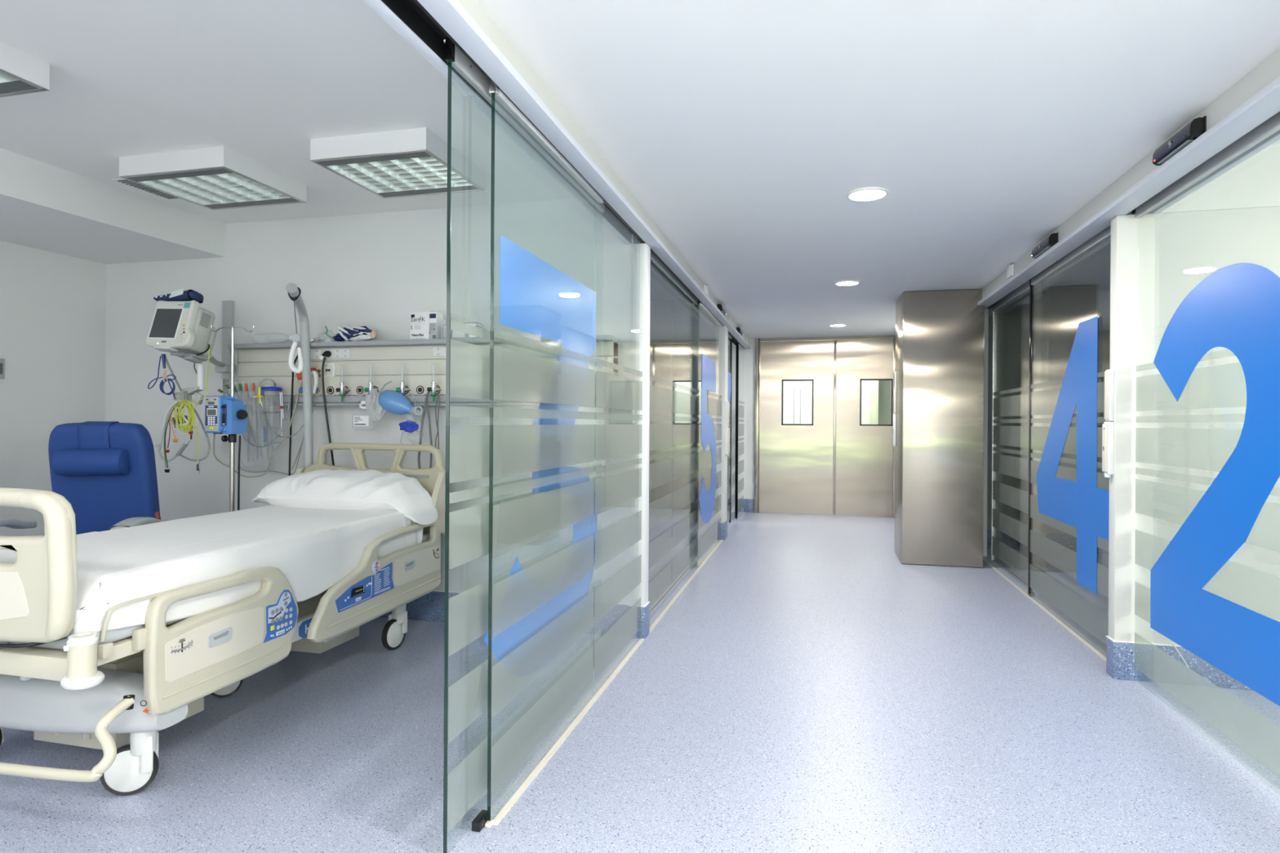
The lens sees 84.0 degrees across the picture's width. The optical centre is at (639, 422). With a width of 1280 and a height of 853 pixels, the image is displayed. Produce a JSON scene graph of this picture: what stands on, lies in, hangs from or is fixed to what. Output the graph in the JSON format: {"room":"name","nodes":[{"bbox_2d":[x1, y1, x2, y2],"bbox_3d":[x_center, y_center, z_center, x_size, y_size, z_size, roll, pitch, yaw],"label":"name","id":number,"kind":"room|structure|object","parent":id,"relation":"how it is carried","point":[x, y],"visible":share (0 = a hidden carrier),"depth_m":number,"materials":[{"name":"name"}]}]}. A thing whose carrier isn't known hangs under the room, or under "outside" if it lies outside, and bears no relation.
{"room":"hospital interior","nodes":[
{"label":"hospital interior","id":0,"kind":"room"},
{"bbox_2d":[0,240,106,536],"bbox_3d":[-4.573,-0.067,2.710,0.120,2.640,5.170,0,0,14],"label":"wall","id":1,"kind":"structure","parent":0,"point":[53,305],"depth_m":4.76,"materials":[{"name":"white paint"}]},
{"bbox_2d":[0,358,4,378],"bbox_3d":[-4.065,-0.341,4.481,0.015,0.130,0.110,0,0,14],"label":"wall socket","id":2,"kind":"object","parent":1,"relation":"attached to","point":[2,360],"visible":1,"depth_m":4.52,"materials":[{"name":"grey plastic"}]},
{"bbox_2d":[0,147,225,264],"bbox_3d":[-3.997,-1.269,2.585,1.045,0.230,5.100,0,0,14],"label":"ceiling beam","id":3,"kind":"structure","parent":1,"relation":"attached to","point":[45,206],"depth_m":4.27,"materials":[{"name":"white paint"}]},
{"bbox_2d":[0,0,574,223],"bbox_3d":[-2.682,-1.431,2.245,4.100,0.110,5.170,0,0,14],"label":"ceiling","id":4,"kind":"structure","parent":0,"point":[259,80],"depth_m":2.97,"materials":[{"name":"white paint"}]},
{"bbox_2d":[0,40,49,97],"bbox_3d":[-2.651,-1.324,2.510,0.654,0.104,0.600,0,0,14],"label":"ceiling lamp","id":5,"kind":"object","parent":4,"relation":"attached to","point":[21,73],"visible":1,"depth_m":2.66,"materials":[{"name":"white plastic"}]},
{"bbox_2d":[111,177,181,199],"bbox_3d":[-2.792,-1.372,4.168,0.315,0.008,0.370,0,0,14],"label":"ceiling vent","id":6,"kind":"object","parent":4,"relation":"in","point":[126,182],"visible":0.41,"depth_m":4.17,"materials":[{"name":"white plastic"}]},
{"bbox_2d":[119,146,306,209],"bbox_3d":[-2.312,-1.322,3.896,0.653,0.104,0.592,0,0,14],"label":"ceiling lamp","id":7,"kind":"object","parent":4,"relation":"attached to","point":[220,177],"visible":1,"depth_m":3.76,"materials":[{"name":"white plastic"}]},
{"bbox_2d":[310,127,484,198],"bbox_3d":[-1.220,-1.315,3.656,0.623,0.104,0.600,0,0,14],"label":"ceiling lamp","id":8,"kind":"object","parent":4,"relation":"attached to","point":[406,162],"visible":0.99,"depth_m":3.51,"materials":[{"name":"white plastic"}]},
{"bbox_2d":[252,469,437,524],"bbox_3d":[-1.724,0.423,4.140,1.130,0.291,0.383,0,0,14],"label":"pillow","id":9,"kind":"object","parent":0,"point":[324,489],"visible":0.82,"depth_m":4.00,"materials":[{"name":"white fabric"}]},
{"bbox_2d":[105,198,636,604],"bbox_3d":[-1.962,-0.052,4.754,3.970,2.640,0.090,0,0,14],"label":"wall","id":10,"kind":"structure","parent":0,"point":[371,270],"depth_m":4.71,"materials":[{"name":"white paint"}]},
{"bbox_2d":[172,300,235,424],"bbox_3d":[-2.778,-0.412,4.636,0.263,0.852,0.570,0,0,6],"label":"monitor arm","id":11,"kind":"object","parent":10,"relation":"attached to","point":[224,367],"visible":0.73,"depth_m":4.79,"materials":[{"name":"metal"}]},
{"bbox_2d":[145,300,217,363],"bbox_3d":[-2.781,-0.554,4.358,0.367,0.392,0.265,0,0,20],"label":"patient monitor","id":12,"kind":"object","parent":11,"relation":"attached to","point":[182,329],"visible":0.99,"depth_m":4.28,"materials":[{"name":"grey plastic"}]},
{"bbox_2d":[147,354,176,399],"bbox_3d":[-2.936,-0.280,4.363,0.226,0.280,0.041,0,0,19],"label":"cable","id":13,"kind":"object","parent":12,"relation":"hanging from","point":[163,356],"visible":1,"depth_m":4.36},
{"bbox_2d":[153,288,203,303],"bbox_3d":[-2.826,-0.766,4.354,0.302,0.081,0.129,0,0,14],"label":"pressure cuff","id":14,"kind":"object","parent":12,"relation":"on","point":[180,295],"visible":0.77,"depth_m":4.30,"materials":[{"name":"blue fabric"}]},
{"bbox_2d":[171,349,209,473],"bbox_3d":[-2.711,-0.068,4.280,0.314,0.748,0.095,0,0,14],"label":"cable","id":15,"kind":"object","parent":12,"relation":"hanging from","point":[191,415],"visible":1,"depth_m":4.24,"materials":[{"name":"yellow plastic"}]},
{"bbox_2d":[153,399,210,472],"bbox_3d":[-2.811,0.083,4.327,0.406,0.443,0.079,0,0,14],"label":"lead","id":16,"kind":"object","parent":11,"relation":"hanging from","point":[186,443],"visible":0.94,"depth_m":4.32,"materials":[{"name":"plastic"}]},
{"bbox_2d":[173,386,204,404],"bbox_3d":[-2.771,-0.165,4.393,0.203,0.110,0.080,0,0,14],"label":"basket","id":17,"kind":"object","parent":11,"relation":"on","point":[186,393],"depth_m":4.38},
{"bbox_2d":[226,334,617,405],"bbox_3d":[-1.441,-0.308,4.491,2.655,0.409,0.169,0,0,14],"label":"medical rail panel","id":18,"kind":"object","parent":10,"relation":"attached to","point":[410,362],"visible":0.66,"depth_m":4.53,"materials":[{"name":"white plastic"}]},
{"bbox_2d":[213,380,302,477],"bbox_3d":[-2.445,0.036,4.544,0.508,0.643,0.162,0,0,-39],"label":"lead","id":19,"kind":"object","parent":18,"relation":"hanging from","point":[300,384],"visible":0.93,"depth_m":4.60,"materials":[{"name":"rubber"}]},
{"bbox_2d":[252,378,290,447],"bbox_3d":[-2.384,-0.059,4.642,0.423,0.445,0.135,0,0,-6],"label":"canister","id":20,"kind":"object","parent":18,"relation":"attached to","point":[267,388],"visible":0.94,"depth_m":4.60,"materials":[{"name":"clear plastic"}]},
{"bbox_2d":[288,354,297,475],"bbox_3d":[-2.242,-0.002,4.611,0.104,0.907,0.018,0,0,29],"label":"cable","id":21,"kind":"object","parent":18,"relation":"hanging from","point":[296,357],"visible":0.69,"depth_m":4.62,"materials":[{"name":"black plastic"}]},
{"bbox_2d":[296,367,319,393],"bbox_3d":[-2.155,-0.270,4.612,0.184,0.169,0.068,0,0,14],"label":"handset","id":22,"kind":"object","parent":18,"relation":"attached to","point":[313,371],"visible":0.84,"depth_m":4.58,"materials":[{"name":"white plastic"}]},
{"bbox_2d":[312,385,322,395],"bbox_3d":[-2.104,-0.208,4.630,0.074,0.074,0.010,0,0,14],"label":"outlet","id":23,"kind":"object","parent":18,"relation":"attached to","point":[320,393],"depth_m":4.63,"materials":[{"name":"white plastic"}]},
{"bbox_2d":[319,351,334,465],"bbox_3d":[-2.006,0.029,4.577,0.129,0.983,0.042,0,0,14],"label":"power cable","id":24,"kind":"object","parent":18,"relation":"hanging from","point":[326,353],"visible":0.8,"depth_m":4.57,"materials":[{"name":"black plastic"}]},
{"bbox_2d":[326,384,336,395],"bbox_3d":[-2.001,-0.207,4.604,0.074,0.074,0.010,0,0,14],"label":"outlet","id":25,"kind":"object","parent":18,"relation":"attached to","point":[331,388],"depth_m":4.60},
{"bbox_2d":[335,366,350,401],"bbox_3d":[-1.895,-0.251,4.537,0.087,0.240,0.048,0,0,-28],"label":"flowmeter","id":26,"kind":"object","parent":18,"relation":"attached to","point":[341,389],"visible":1,"depth_m":4.52,"materials":[{"name":"clear plastic"}]},
{"bbox_2d":[342,384,351,395],"bbox_3d":[-1.895,-0.206,4.578,0.074,0.074,0.010,0,0,14],"label":"outlet","id":27,"kind":"object","parent":18,"relation":"attached to","point":[346,386],"depth_m":4.57,"materials":[{"name":"grey metal"}]},
{"bbox_2d":[333,325,376,341],"bbox_3d":[-1.813,-0.560,4.533,0.299,0.107,0.117,0,0,14],"label":"striped bag","id":28,"kind":"object","parent":18,"relation":"on","point":[353,333],"visible":0.99,"depth_m":4.49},
{"bbox_2d":[355,384,365,395],"bbox_3d":[-1.790,-0.206,4.552,0.074,0.074,0.010,0,0,14],"label":"outlet","id":29,"kind":"object","parent":18,"relation":"attached to","point":[360,391],"depth_m":4.55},
{"bbox_2d":[351,394,374,430],"bbox_3d":[-1.737,-0.063,4.478,0.157,0.225,0.058,0,0,14],"label":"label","id":30,"kind":"object","parent":18,"relation":"hanging from","point":[358,420],"visible":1,"depth_m":4.45,"materials":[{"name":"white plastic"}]},
{"bbox_2d":[364,363,378,397],"bbox_3d":[-1.696,-0.265,4.490,0.087,0.211,0.042,0,0,-28],"label":"flowmeter","id":31,"kind":"object","parent":18,"relation":"attached to","point":[370,388],"visible":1,"depth_m":4.47,"materials":[{"name":"clear plastic"}]},
{"bbox_2d":[373,384,380,395],"bbox_3d":[-1.685,-0.205,4.526,0.074,0.074,0.010,0,0,14],"label":"outlet","id":32,"kind":"object","parent":18,"relation":"attached to","point":[375,386],"depth_m":4.52,"materials":[{"name":"white plastic"}]},
{"bbox_2d":[377,390,421,444],"bbox_3d":[-1.479,-0.048,4.408,0.321,0.421,0.141,0,0,14],"label":"bag","id":33,"kind":"object","parent":18,"relation":"hanging from","point":[393,402],"visible":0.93,"depth_m":4.36,"materials":[{"name":"blue plastic"}]},
{"bbox_2d":[398,419,418,432],"bbox_3d":[-1.421,0.023,4.367,0.127,0.079,0.090,0,0,14],"label":"cushion","id":34,"kind":"object","parent":33,"relation":"on","point":[409,426],"depth_m":4.34,"materials":[{"name":"blue plastic"}]},
{"bbox_2d":[395,382,409,395],"bbox_3d":[-1.479,-0.263,4.437,0.087,0.211,0.042,0,0,-28],"label":"flowmeter","id":35,"kind":"object","parent":18,"relation":"attached to","point":[402,389],"visible":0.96,"depth_m":4.42,"materials":[{"name":"silver plastic"}]},
{"bbox_2d":[409,311,429,339],"bbox_3d":[-1.355,-0.598,4.441,0.129,0.172,0.087,0,0,14],"label":"carton","id":36,"kind":"object","parent":18,"relation":"on","point":[420,321],"visible":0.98,"depth_m":4.40,"materials":[{"name":"white cardboard"}]},
{"bbox_2d":[415,383,426,395],"bbox_3d":[-1.373,-0.203,4.449,0.074,0.074,0.010,0,0,14],"label":"outlet","id":37,"kind":"object","parent":18,"relation":"attached to","point":[420,388],"depth_m":4.45,"materials":[{"name":"plastic"}]},
{"bbox_2d":[226,334,617,349],"bbox_3d":[-1.440,-0.499,4.491,2.655,0.028,0.169,0,0,14],"label":"shelf","id":38,"kind":"object","parent":18,"relation":"attached to","point":[601,340],"depth_m":4.46,"materials":[{"name":"grey metal"}]},
{"bbox_2d":[426,364,440,401],"bbox_3d":[-1.268,-0.248,4.382,0.087,0.240,0.048,0,0,-28],"label":"flowmeter","id":39,"kind":"object","parent":18,"relation":"attached to","point":[433,388],"visible":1,"depth_m":4.37,"materials":[{"name":"clear plastic"}]},
{"bbox_2d":[417,391,430,468],"bbox_3d":[-1.337,0.054,4.381,0.095,0.495,0.031,0,0,29],"label":"hose","id":40,"kind":"object","parent":39,"relation":"hanging from","point":[428,392],"visible":0.9,"depth_m":4.37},
{"bbox_2d":[426,400,432,467],"bbox_3d":[-1.298,0.075,4.384,0.047,0.450,0.024,0,0,14],"label":"hose","id":41,"kind":"object","parent":39,"relation":"hanging from","point":[427,407],"visible":0.86,"depth_m":4.37,"materials":[{"name":"grey rubber"}]},
{"bbox_2d":[429,311,443,338],"bbox_3d":[-1.292,-0.601,4.434,0.096,0.179,0.082,0,0,14],"label":"carton","id":42,"kind":"object","parent":18,"relation":"on","point":[436,318],"visible":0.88,"depth_m":4.39,"materials":[{"name":"white cardboard"}]},
{"bbox_2d":[452,323,481,338],"bbox_3d":[-1.052,-0.559,4.365,0.194,0.097,0.090,0,0,14],"label":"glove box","id":43,"kind":"object","parent":18,"relation":"on","point":[455,335],"visible":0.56,"depth_m":4.34,"materials":[{"name":"cardboard"}]},
{"bbox_2d":[379,591,628,635],"bbox_3d":[-1.981,1.172,4.713,3.968,0.193,0.016,0,0,14],"label":"baseboard","id":44,"kind":"structure","parent":10,"relation":"attached to","point":[430,606],"depth_m":4.53,"materials":[{"name":"plastic"}]},
{"bbox_2d":[363,0,736,348],"bbox_3d":[0.162,-1.209,5.194,0.041,0.300,10.360,0,0,14],"label":"trim","id":45,"kind":"structure","parent":10,"relation":"attached to","point":[379,6],"depth_m":2.43,"materials":[{"name":"grey paint"}]},
{"bbox_2d":[381,0,744,348],"bbox_3d":[0.183,-1.111,5.189,0.004,0.096,10.360,0,0,14],"label":"trim","id":46,"kind":"structure","parent":10,"relation":"attached to","point":[402,9],"depth_m":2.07,"materials":[{"name":"grey metal"}]},
{"bbox_2d":[493,638,644,825],"bbox_3d":[-0.224,1.276,3.224,0.021,0.006,1.997,0,0,14],"label":"trim","id":47,"kind":"structure","parent":10,"relation":"attached to","point":[506,808],"depth_m":2.81,"materials":[{"name":"beige metal"}]},
{"bbox_2d":[628,603,649,639],"bbox_3d":[-0.005,1.185,4.260,0.101,0.190,0.119,0,0,14],"label":"baseboard","id":48,"kind":"structure","parent":10,"relation":"attached to","point":[643,632],"depth_m":4.20,"materials":[{"name":"plastic"}]},
{"bbox_2d":[630,243,650,606],"bbox_3d":[0.003,0.110,4.260,0.085,2.340,0.107,0,0,14],"label":"trim","id":49,"kind":"structure","parent":10,"relation":"attached to","point":[641,251],"depth_m":4.21,"materials":[{"name":"white paint"}]},
{"bbox_2d":[648,539,723,633],"bbox_3d":[0.470,1.280,6.032,0.021,0.006,3.540,0,0,14],"label":"trim","id":50,"kind":"structure","parent":10,"relation":"attached to","point":[682,588],"depth_m":5.37,"materials":[{"name":"beige metal"}]},
{"bbox_2d":[0,511,1279,852],"bbox_3d":[0.622,1.334,4.428,9.500,0.100,17.100,0,0,14],"label":"floor","id":51,"kind":"structure","parent":0,"point":[811,688],"depth_m":2.83,"materials":[{"name":"plastic"}]},
{"bbox_2d":[0,421,168,534],"bbox_3d":[-3.006,0.628,3.694,0.794,1.268,0.963,0,0,-6],"label":"recliner chair","id":52,"kind":"object","parent":51,"relation":"on","point":[106,471],"visible":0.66,"depth_m":3.97,"materials":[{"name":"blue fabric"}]},
{"bbox_2d":[0,442,445,795],"bbox_3d":[-1.912,0.698,3.294,1.145,1.142,2.263,0,0,14],"label":"hospital bed","id":53,"kind":"object","parent":51,"relation":"on","point":[113,691],"visible":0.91,"depth_m":2.42,"materials":[{"name":"beige plastic"}]},
{"bbox_2d":[60,631,104,689],"bbox_3d":[-1.664,0.710,2.125,0.104,0.149,0.104,0,0,14],"label":"socket","id":54,"kind":"object","parent":53,"relation":"attached to","point":[81,672],"depth_m":2.10,"materials":[{"name":"plastic"}]},
{"bbox_2d":[285,282,312,469],"bbox_3d":[-2.005,0.002,4.172,0.125,1.533,0.872,0,0,-17],"label":"pole","id":55,"kind":"object","parent":53,"relation":"attached to","point":[292,289],"depth_m":4.52,"materials":[{"name":"grey metal"}]},
{"bbox_3d":[-1.904,0.575,3.320,0.838,0.136,2.045,0,0,14],"label":"mattress","id":56,"kind":"object","parent":53,"relation":"on","visible":0},
{"bbox_2d":[0,505,417,634],"bbox_3d":[-1.929,0.627,3.181,0.952,0.293,1.869,0,0,14],"label":"sheet","id":57,"kind":"object","parent":56,"relation":"on","point":[314,548],"visible":0.82,"depth_m":2.89,"materials":[{"name":"white fabric"}]},
{"bbox_2d":[403,518,422,543],"bbox_3d":[-1.886,0.600,3.296,0.921,0.214,2.129,0,0,14],"label":"sheet","id":58,"kind":"object","parent":56,"relation":"on","point":[420,531],"visible":0.16,"depth_m":4.01,"materials":[{"name":"white fabric"}]},
{"bbox_2d":[210,324,254,511],"bbox_3d":[-2.479,0.334,4.340,0.573,1.863,0.560,0,0,14],"label":"stand","id":59,"kind":"object","parent":51,"relation":"on","point":[232,438],"visible":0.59,"depth_m":4.31,"materials":[{"name":"silver metal"}]},
{"bbox_2d":[204,395,247,434],"bbox_3d":[-2.484,-0.044,4.287,0.208,0.232,0.147,0,0,14],"label":"pump","id":60,"kind":"object","parent":59,"relation":"attached to","point":[226,415],"visible":1,"depth_m":4.24,"materials":[{"name":"blue plastic"}]},
{"bbox_2d":[237,435,240,510],"bbox_3d":[-2.442,0.467,4.331,0.019,0.776,0.012,0,0,14],"label":"pole","id":61,"kind":"object","parent":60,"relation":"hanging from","point":[239,440],"visible":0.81,"depth_m":4.33,"materials":[{"name":"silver metal"}]},
{"bbox_2d":[471,809,494,832],"bbox_3d":[-0.493,1.262,2.249,0.051,0.030,0.075,0,0,14],"label":"floor guide","id":62,"kind":"object","parent":51,"relation":"on","point":[481,820],"visible":0.89,"depth_m":2.24,"materials":[{"name":"black plastic"}]},
{"bbox_2d":[594,358,642,680],"bbox_3d":[-0.105,0.092,3.756,0.020,2.350,0.913,0,0,14],"label":"partition panel","id":63,"kind":"object","parent":51,"relation":"on","point":[612,391],"visible":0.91,"depth_m":3.67,"materials":[{"name":"glass"}]},
{"bbox_2d":[648,376,672,608],"bbox_3d":[0.117,0.105,4.812,0.011,2.328,1.000,0,0,14],"label":"partition panel","id":64,"kind":"object","parent":51,"relation":"on","point":[660,436],"visible":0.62,"depth_m":4.88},
{"bbox_2d":[894,288,984,568],"bbox_3d":[2.801,0.052,6.709,0.682,2.482,0.630,0,0,14],"label":"steel pillar","id":65,"kind":"structure","parent":51,"relation":"on","point":[940,335],"depth_m":6.41,"materials":[{"name":"silver metal"}]},
{"bbox_2d":[649,269,682,301],"bbox_3d":[-1.603,-1.425,6.614,4.100,0.110,3.730,0,0,14],"label":"ceiling","id":66,"kind":"structure","parent":0,"point":[660,290],"depth_m":7.36,"materials":[{"name":"grey paint"}]},
{"bbox_2d":[648,299,719,522],"bbox_3d":[-1.068,-0.046,8.375,3.970,2.640,0.250,0,0,14],"label":"wall","id":67,"kind":"structure","parent":0,"point":[679,336],"depth_m":7.88,"materials":[{"name":"grey paint"}]},
{"bbox_2d":[443,37,604,852],"bbox_3d":[-0.367,0.065,2.820,0.090,2.402,1.541,0,0,14],"label":"door","id":68,"kind":"structure","parent":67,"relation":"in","point":[536,298],"depth_m":2.49,"materials":[{"name":"glass"}]},
{"bbox_2d":[640,240,722,584],"bbox_3d":[0.447,0.077,6.066,0.064,2.388,3.492,0,0,14],"label":"door","id":69,"kind":"structure","parent":67,"relation":"in","point":[682,402],"depth_m":6.31,"materials":[{"name":"glass"}]},
{"bbox_2d":[648,520,714,539],"bbox_3d":[-1.110,1.178,8.256,3.960,0.190,0.018,0,0,14],"label":"baseboard","id":70,"kind":"structure","parent":67,"relation":"attached to","point":[660,529],"depth_m":7.88,"materials":[{"name":"plastic"}]},
{"bbox_2d":[714,520,727,540],"bbox_3d":[0.898,1.190,7.888,0.116,0.190,0.262,0,0,14],"label":"baseboard","id":71,"kind":"structure","parent":67,"relation":"attached to","point":[723,535],"depth_m":7.76,"materials":[{"name":"plastic"}]},
{"bbox_2d":[715,325,728,522],"bbox_3d":[0.907,0.115,7.888,0.100,2.340,0.250,0,0,14],"label":"trim","id":72,"kind":"structure","parent":67,"relation":"attached to","point":[722,339],"depth_m":7.77,"materials":[{"name":"white paint"}]},
{"bbox_2d":[725,400,729,456],"bbox_3d":[0.969,0.070,7.857,0.038,0.608,0.110,0,0,14],"label":"door handle","id":73,"kind":"object","parent":67,"relation":"attached to","point":[727,429],"visible":1,"depth_m":7.81,"materials":[{"name":"silver metal"}]},
{"bbox_2d":[727,332,732,526],"bbox_3d":[1.024,0.080,8.489,0.030,2.388,0.955,0,0,14],"label":"door","id":74,"kind":"structure","parent":67,"relation":"in","point":[730,336],"depth_m":8.84,"materials":[{"name":"glass"}]},
{"bbox_2d":[731,338,755,511],"bbox_3d":[-0.373,-0.042,10.743,4.185,2.640,0.120,0,0,14],"label":"wall","id":75,"kind":"structure","parent":0,"point":[749,383],"depth_m":10.21,"materials":[{"name":"white paint"}]},
{"bbox_2d":[417,0,751,349],"bbox_3d":[0.308,-1.073,5.158,0.077,0.030,10.360,0,0,14],"label":"sliding door rail","id":76,"kind":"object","parent":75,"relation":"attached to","point":[451,15],"depth_m":2.49,"materials":[{"name":"silver metal"}]},
{"bbox_2d":[457,0,745,339],"bbox_3d":[0.282,-1.148,5.175,0.043,0.140,10.380,0,0,14],"label":"trim","id":77,"kind":"structure","parent":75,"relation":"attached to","point":[473,7],"depth_m":2.71,"materials":[{"name":"white paint"}]},
{"bbox_2d":[734,342,744,519],"bbox_3d":[1.378,0.115,9.764,0.035,2.323,0.910,0,0,14],"label":"door","id":78,"kind":"structure","parent":75,"relation":"in","point":[740,352],"depth_m":9.60,"materials":[{"name":"clear glass"}]},
{"bbox_2d":[743,498,754,512],"bbox_3d":[1.564,1.194,10.210,0.155,0.190,0.022,0,0,14],"label":"baseboard","id":79,"kind":"structure","parent":75,"relation":"attached to","point":[748,504],"depth_m":10.20,"materials":[{"name":"plastic"}]},
{"bbox_2d":[476,0,1279,338],"bbox_3d":[0.962,-1.334,2.947,2.560,0.260,14.380,0,0,14],"label":"ceiling","id":80,"kind":"structure","parent":0,"point":[744,130],"depth_m":2.80,"materials":[{"name":"white paint"}]},
{"bbox_2d":[834,280,860,285],"bbox_3d":[1.778,-1.194,6.098,0.212,0.009,0.212,0,0,14],"label":"recessed light","id":81,"kind":"object","parent":80,"relation":"in","point":[847,282],"visible":1,"depth_m":6.07,"materials":[{"name":"white plastic"}]},
{"bbox_2d":[836,281,857,285],"bbox_3d":[1.778,-1.194,6.098,0.177,0.006,0.177,0,0,14],"label":"diffuser","id":82,"kind":"object","parent":81,"relation":"attached to","point":[840,283],"depth_m":6.11,"materials":[{"name":"white plastic"}]},
{"bbox_2d":[846,186,888,200],"bbox_3d":[1.195,-1.197,3.739,0.212,0.009,0.212,0,0,14],"label":"recessed light","id":83,"kind":"object","parent":80,"relation":"in","point":[873,193],"visible":1,"depth_m":3.72,"materials":[{"name":"white plastic"}]},
{"bbox_2d":[849,190,884,199],"bbox_3d":[1.195,-1.198,3.739,0.177,0.006,0.177,0,0,14],"label":"diffuser","id":84,"kind":"object","parent":83,"relation":"attached to","point":[855,194],"depth_m":3.73,"materials":[{"name":"white plastic"}]},
{"bbox_2d":[870,380,890,424],"bbox_3d":[4.633,0.008,11.422,1.680,2.600,1.800,0,0,14],"label":"wall","id":85,"kind":"structure","parent":0,"point":[880,390],"depth_m":10.74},
{"bbox_2d":[782,380,870,424],"bbox_3d":[3.128,-0.001,12.669,5.000,2.600,0.100,0,0,14],"label":"windows","id":86,"kind":"structure","parent":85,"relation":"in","point":[806,386],"depth_m":12.67,"materials":[{"name":"white glass"}]},
{"bbox_2d":[982,308,988,556],"bbox_3d":[3.456,0.056,8.365,0.540,2.490,2.900,0,0,14],"label":"wall","id":87,"kind":"structure","parent":0,"point":[986,310],"depth_m":6.90,"materials":[{"name":"white paint"}]},
{"bbox_2d":[977,75,1279,309],"bbox_3d":[2.304,-1.061,3.244,0.117,0.030,7.600,0,0,14],"label":"sliding door rail","id":88,"kind":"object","parent":87,"relation":"attached to","point":[1264,104],"depth_m":3.03,"materials":[{"name":"silver metal"}]},
{"bbox_2d":[982,47,1279,298],"bbox_3d":[2.327,-1.136,3.238,0.088,0.140,7.600,0,0,14],"label":"trim","id":89,"kind":"structure","parent":87,"relation":"attached to","point":[1266,72],"depth_m":3.16,"materials":[{"name":"white paint"}]},
{"bbox_2d":[988,129,1279,317],"bbox_3d":[2.550,-1.195,3.441,0.032,0.300,8.100,0,0,14],"label":"trim","id":90,"kind":"structure","parent":87,"relation":"attached to","point":[1274,137],"depth_m":3.23,"materials":[{"name":"grey paint"}]},
{"bbox_2d":[986,288,1110,533],"bbox_3d":[4.770,-0.011,7.114,2.550,2.640,0.100,0,0,14],"label":"wall","id":91,"kind":"structure","parent":0,"point":[1057,314],"depth_m":7.24,"materials":[{"name":"grey paint"}]},
{"bbox_2d":[986,529,1108,553],"bbox_3d":[4.752,1.215,7.070,2.550,0.187,0.030,0,0,14],"label":"baseboard","id":92,"kind":"structure","parent":91,"relation":"attached to","point":[1065,540],"depth_m":7.21,"materials":[{"name":"plastic"}]},
{"bbox_2d":[1034,242,1111,291],"bbox_3d":[4.356,-1.389,5.220,2.660,0.110,3.980,0,0,14],"label":"ceiling","id":93,"kind":"structure","parent":0,"point":[1093,272],"depth_m":6.50,"materials":[{"name":"grey paint"}]},
{"bbox_2d":[1108,143,1279,645],"bbox_3d":[3.735,-0.018,3.301,2.730,2.640,0.080,0,0,14],"label":"wall","id":94,"kind":"structure","parent":0,"point":[1157,260],"depth_m":3.54,"materials":[{"name":"white paint"}]},
{"bbox_2d":[1006,263,1014,279],"bbox_3d":[2.792,-1.135,5.369,0.030,0.092,0.140,0,0,14],"label":"sensor","id":95,"kind":"object","parent":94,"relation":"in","point":[1011,268],"depth_m":5.33,"materials":[{"name":"white plastic"}]},
{"bbox_2d":[982,559,1106,661],"bbox_3d":[2.863,1.294,5.186,0.017,0.006,3.154,0,0,14],"label":"trim","id":96,"kind":"structure","parent":94,"relation":"attached to","point":[1080,638],"depth_m":4.74,"materials":[{"name":"metal"}]},
{"bbox_2d":[1031,232,1057,258],"bbox_3d":[2.570,-1.121,4.527,0.057,0.080,0.368,0,0,14],"label":"sensor","id":97,"kind":"object","parent":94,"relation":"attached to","point":[1052,238],"visible":0.94,"depth_m":4.44,"materials":[{"name":"black plastic"}]},
{"bbox_2d":[991,210,1132,644],"bbox_3d":[2.899,0.091,5.141,0.069,2.388,3.072,0,0,14],"label":"door","id":98,"kind":"structure","parent":94,"relation":"in","point":[1074,502],"depth_m":4.64,"materials":[{"name":"glass"}]},
{"bbox_2d":[1102,368,1114,477],"bbox_3d":[2.394,0.006,3.640,0.038,0.553,0.060,0,0,14],"label":"door handle","id":99,"kind":"object","parent":94,"relation":"attached to","point":[1107,427],"visible":1,"depth_m":3.62,"materials":[{"name":"white plastic"}]},
{"bbox_2d":[1106,635,1182,647],"bbox_3d":[3.725,1.113,3.301,2.737,0.005,0.095,0,0,14],"label":"trim","id":100,"kind":"structure","parent":94,"relation":"attached to","point":[1108,637],"depth_m":3.57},
{"bbox_2d":[1106,637,1253,690],"bbox_3d":[3.725,1.209,3.301,2.736,0.187,0.093,0,0,14],"label":"baseboard","id":101,"kind":"structure","parent":94,"relation":"attached to","point":[1120,656],"depth_m":3.55,"materials":[{"name":"plastic"}]},
{"bbox_2d":[1152,115,1206,165],"bbox_3d":[2.158,-1.123,2.858,0.057,0.080,0.318,0,0,14],"label":"sensor","id":102,"kind":"object","parent":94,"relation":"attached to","point":[1197,126],"visible":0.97,"depth_m":2.79,"materials":[{"name":"black plastic"}]},
{"bbox_2d":[1134,111,1279,777],"bbox_3d":[2.142,0.087,2.175,0.026,2.388,2.850,0,0,14],"label":"door","id":103,"kind":"structure","parent":94,"relation":"in","point":[1224,612],"depth_m":2.83,"materials":[{"name":"glass"}]},
{"bbox_3d":[2.852,-1.328,9.953,2.450,0.250,0.110,0,0,14],"label":"wall","id":104,"kind":"structure","parent":0,"visible":0},
{"bbox_2d":[754,335,895,517],"bbox_3d":[2.598,0.051,9.989,1.945,2.490,0.149,0,0,14],"label":"door","id":105,"kind":"structure","parent":104,"relation":"in","point":[835,464],"depth_m":9.95,"materials":[{"name":"silver metal"}]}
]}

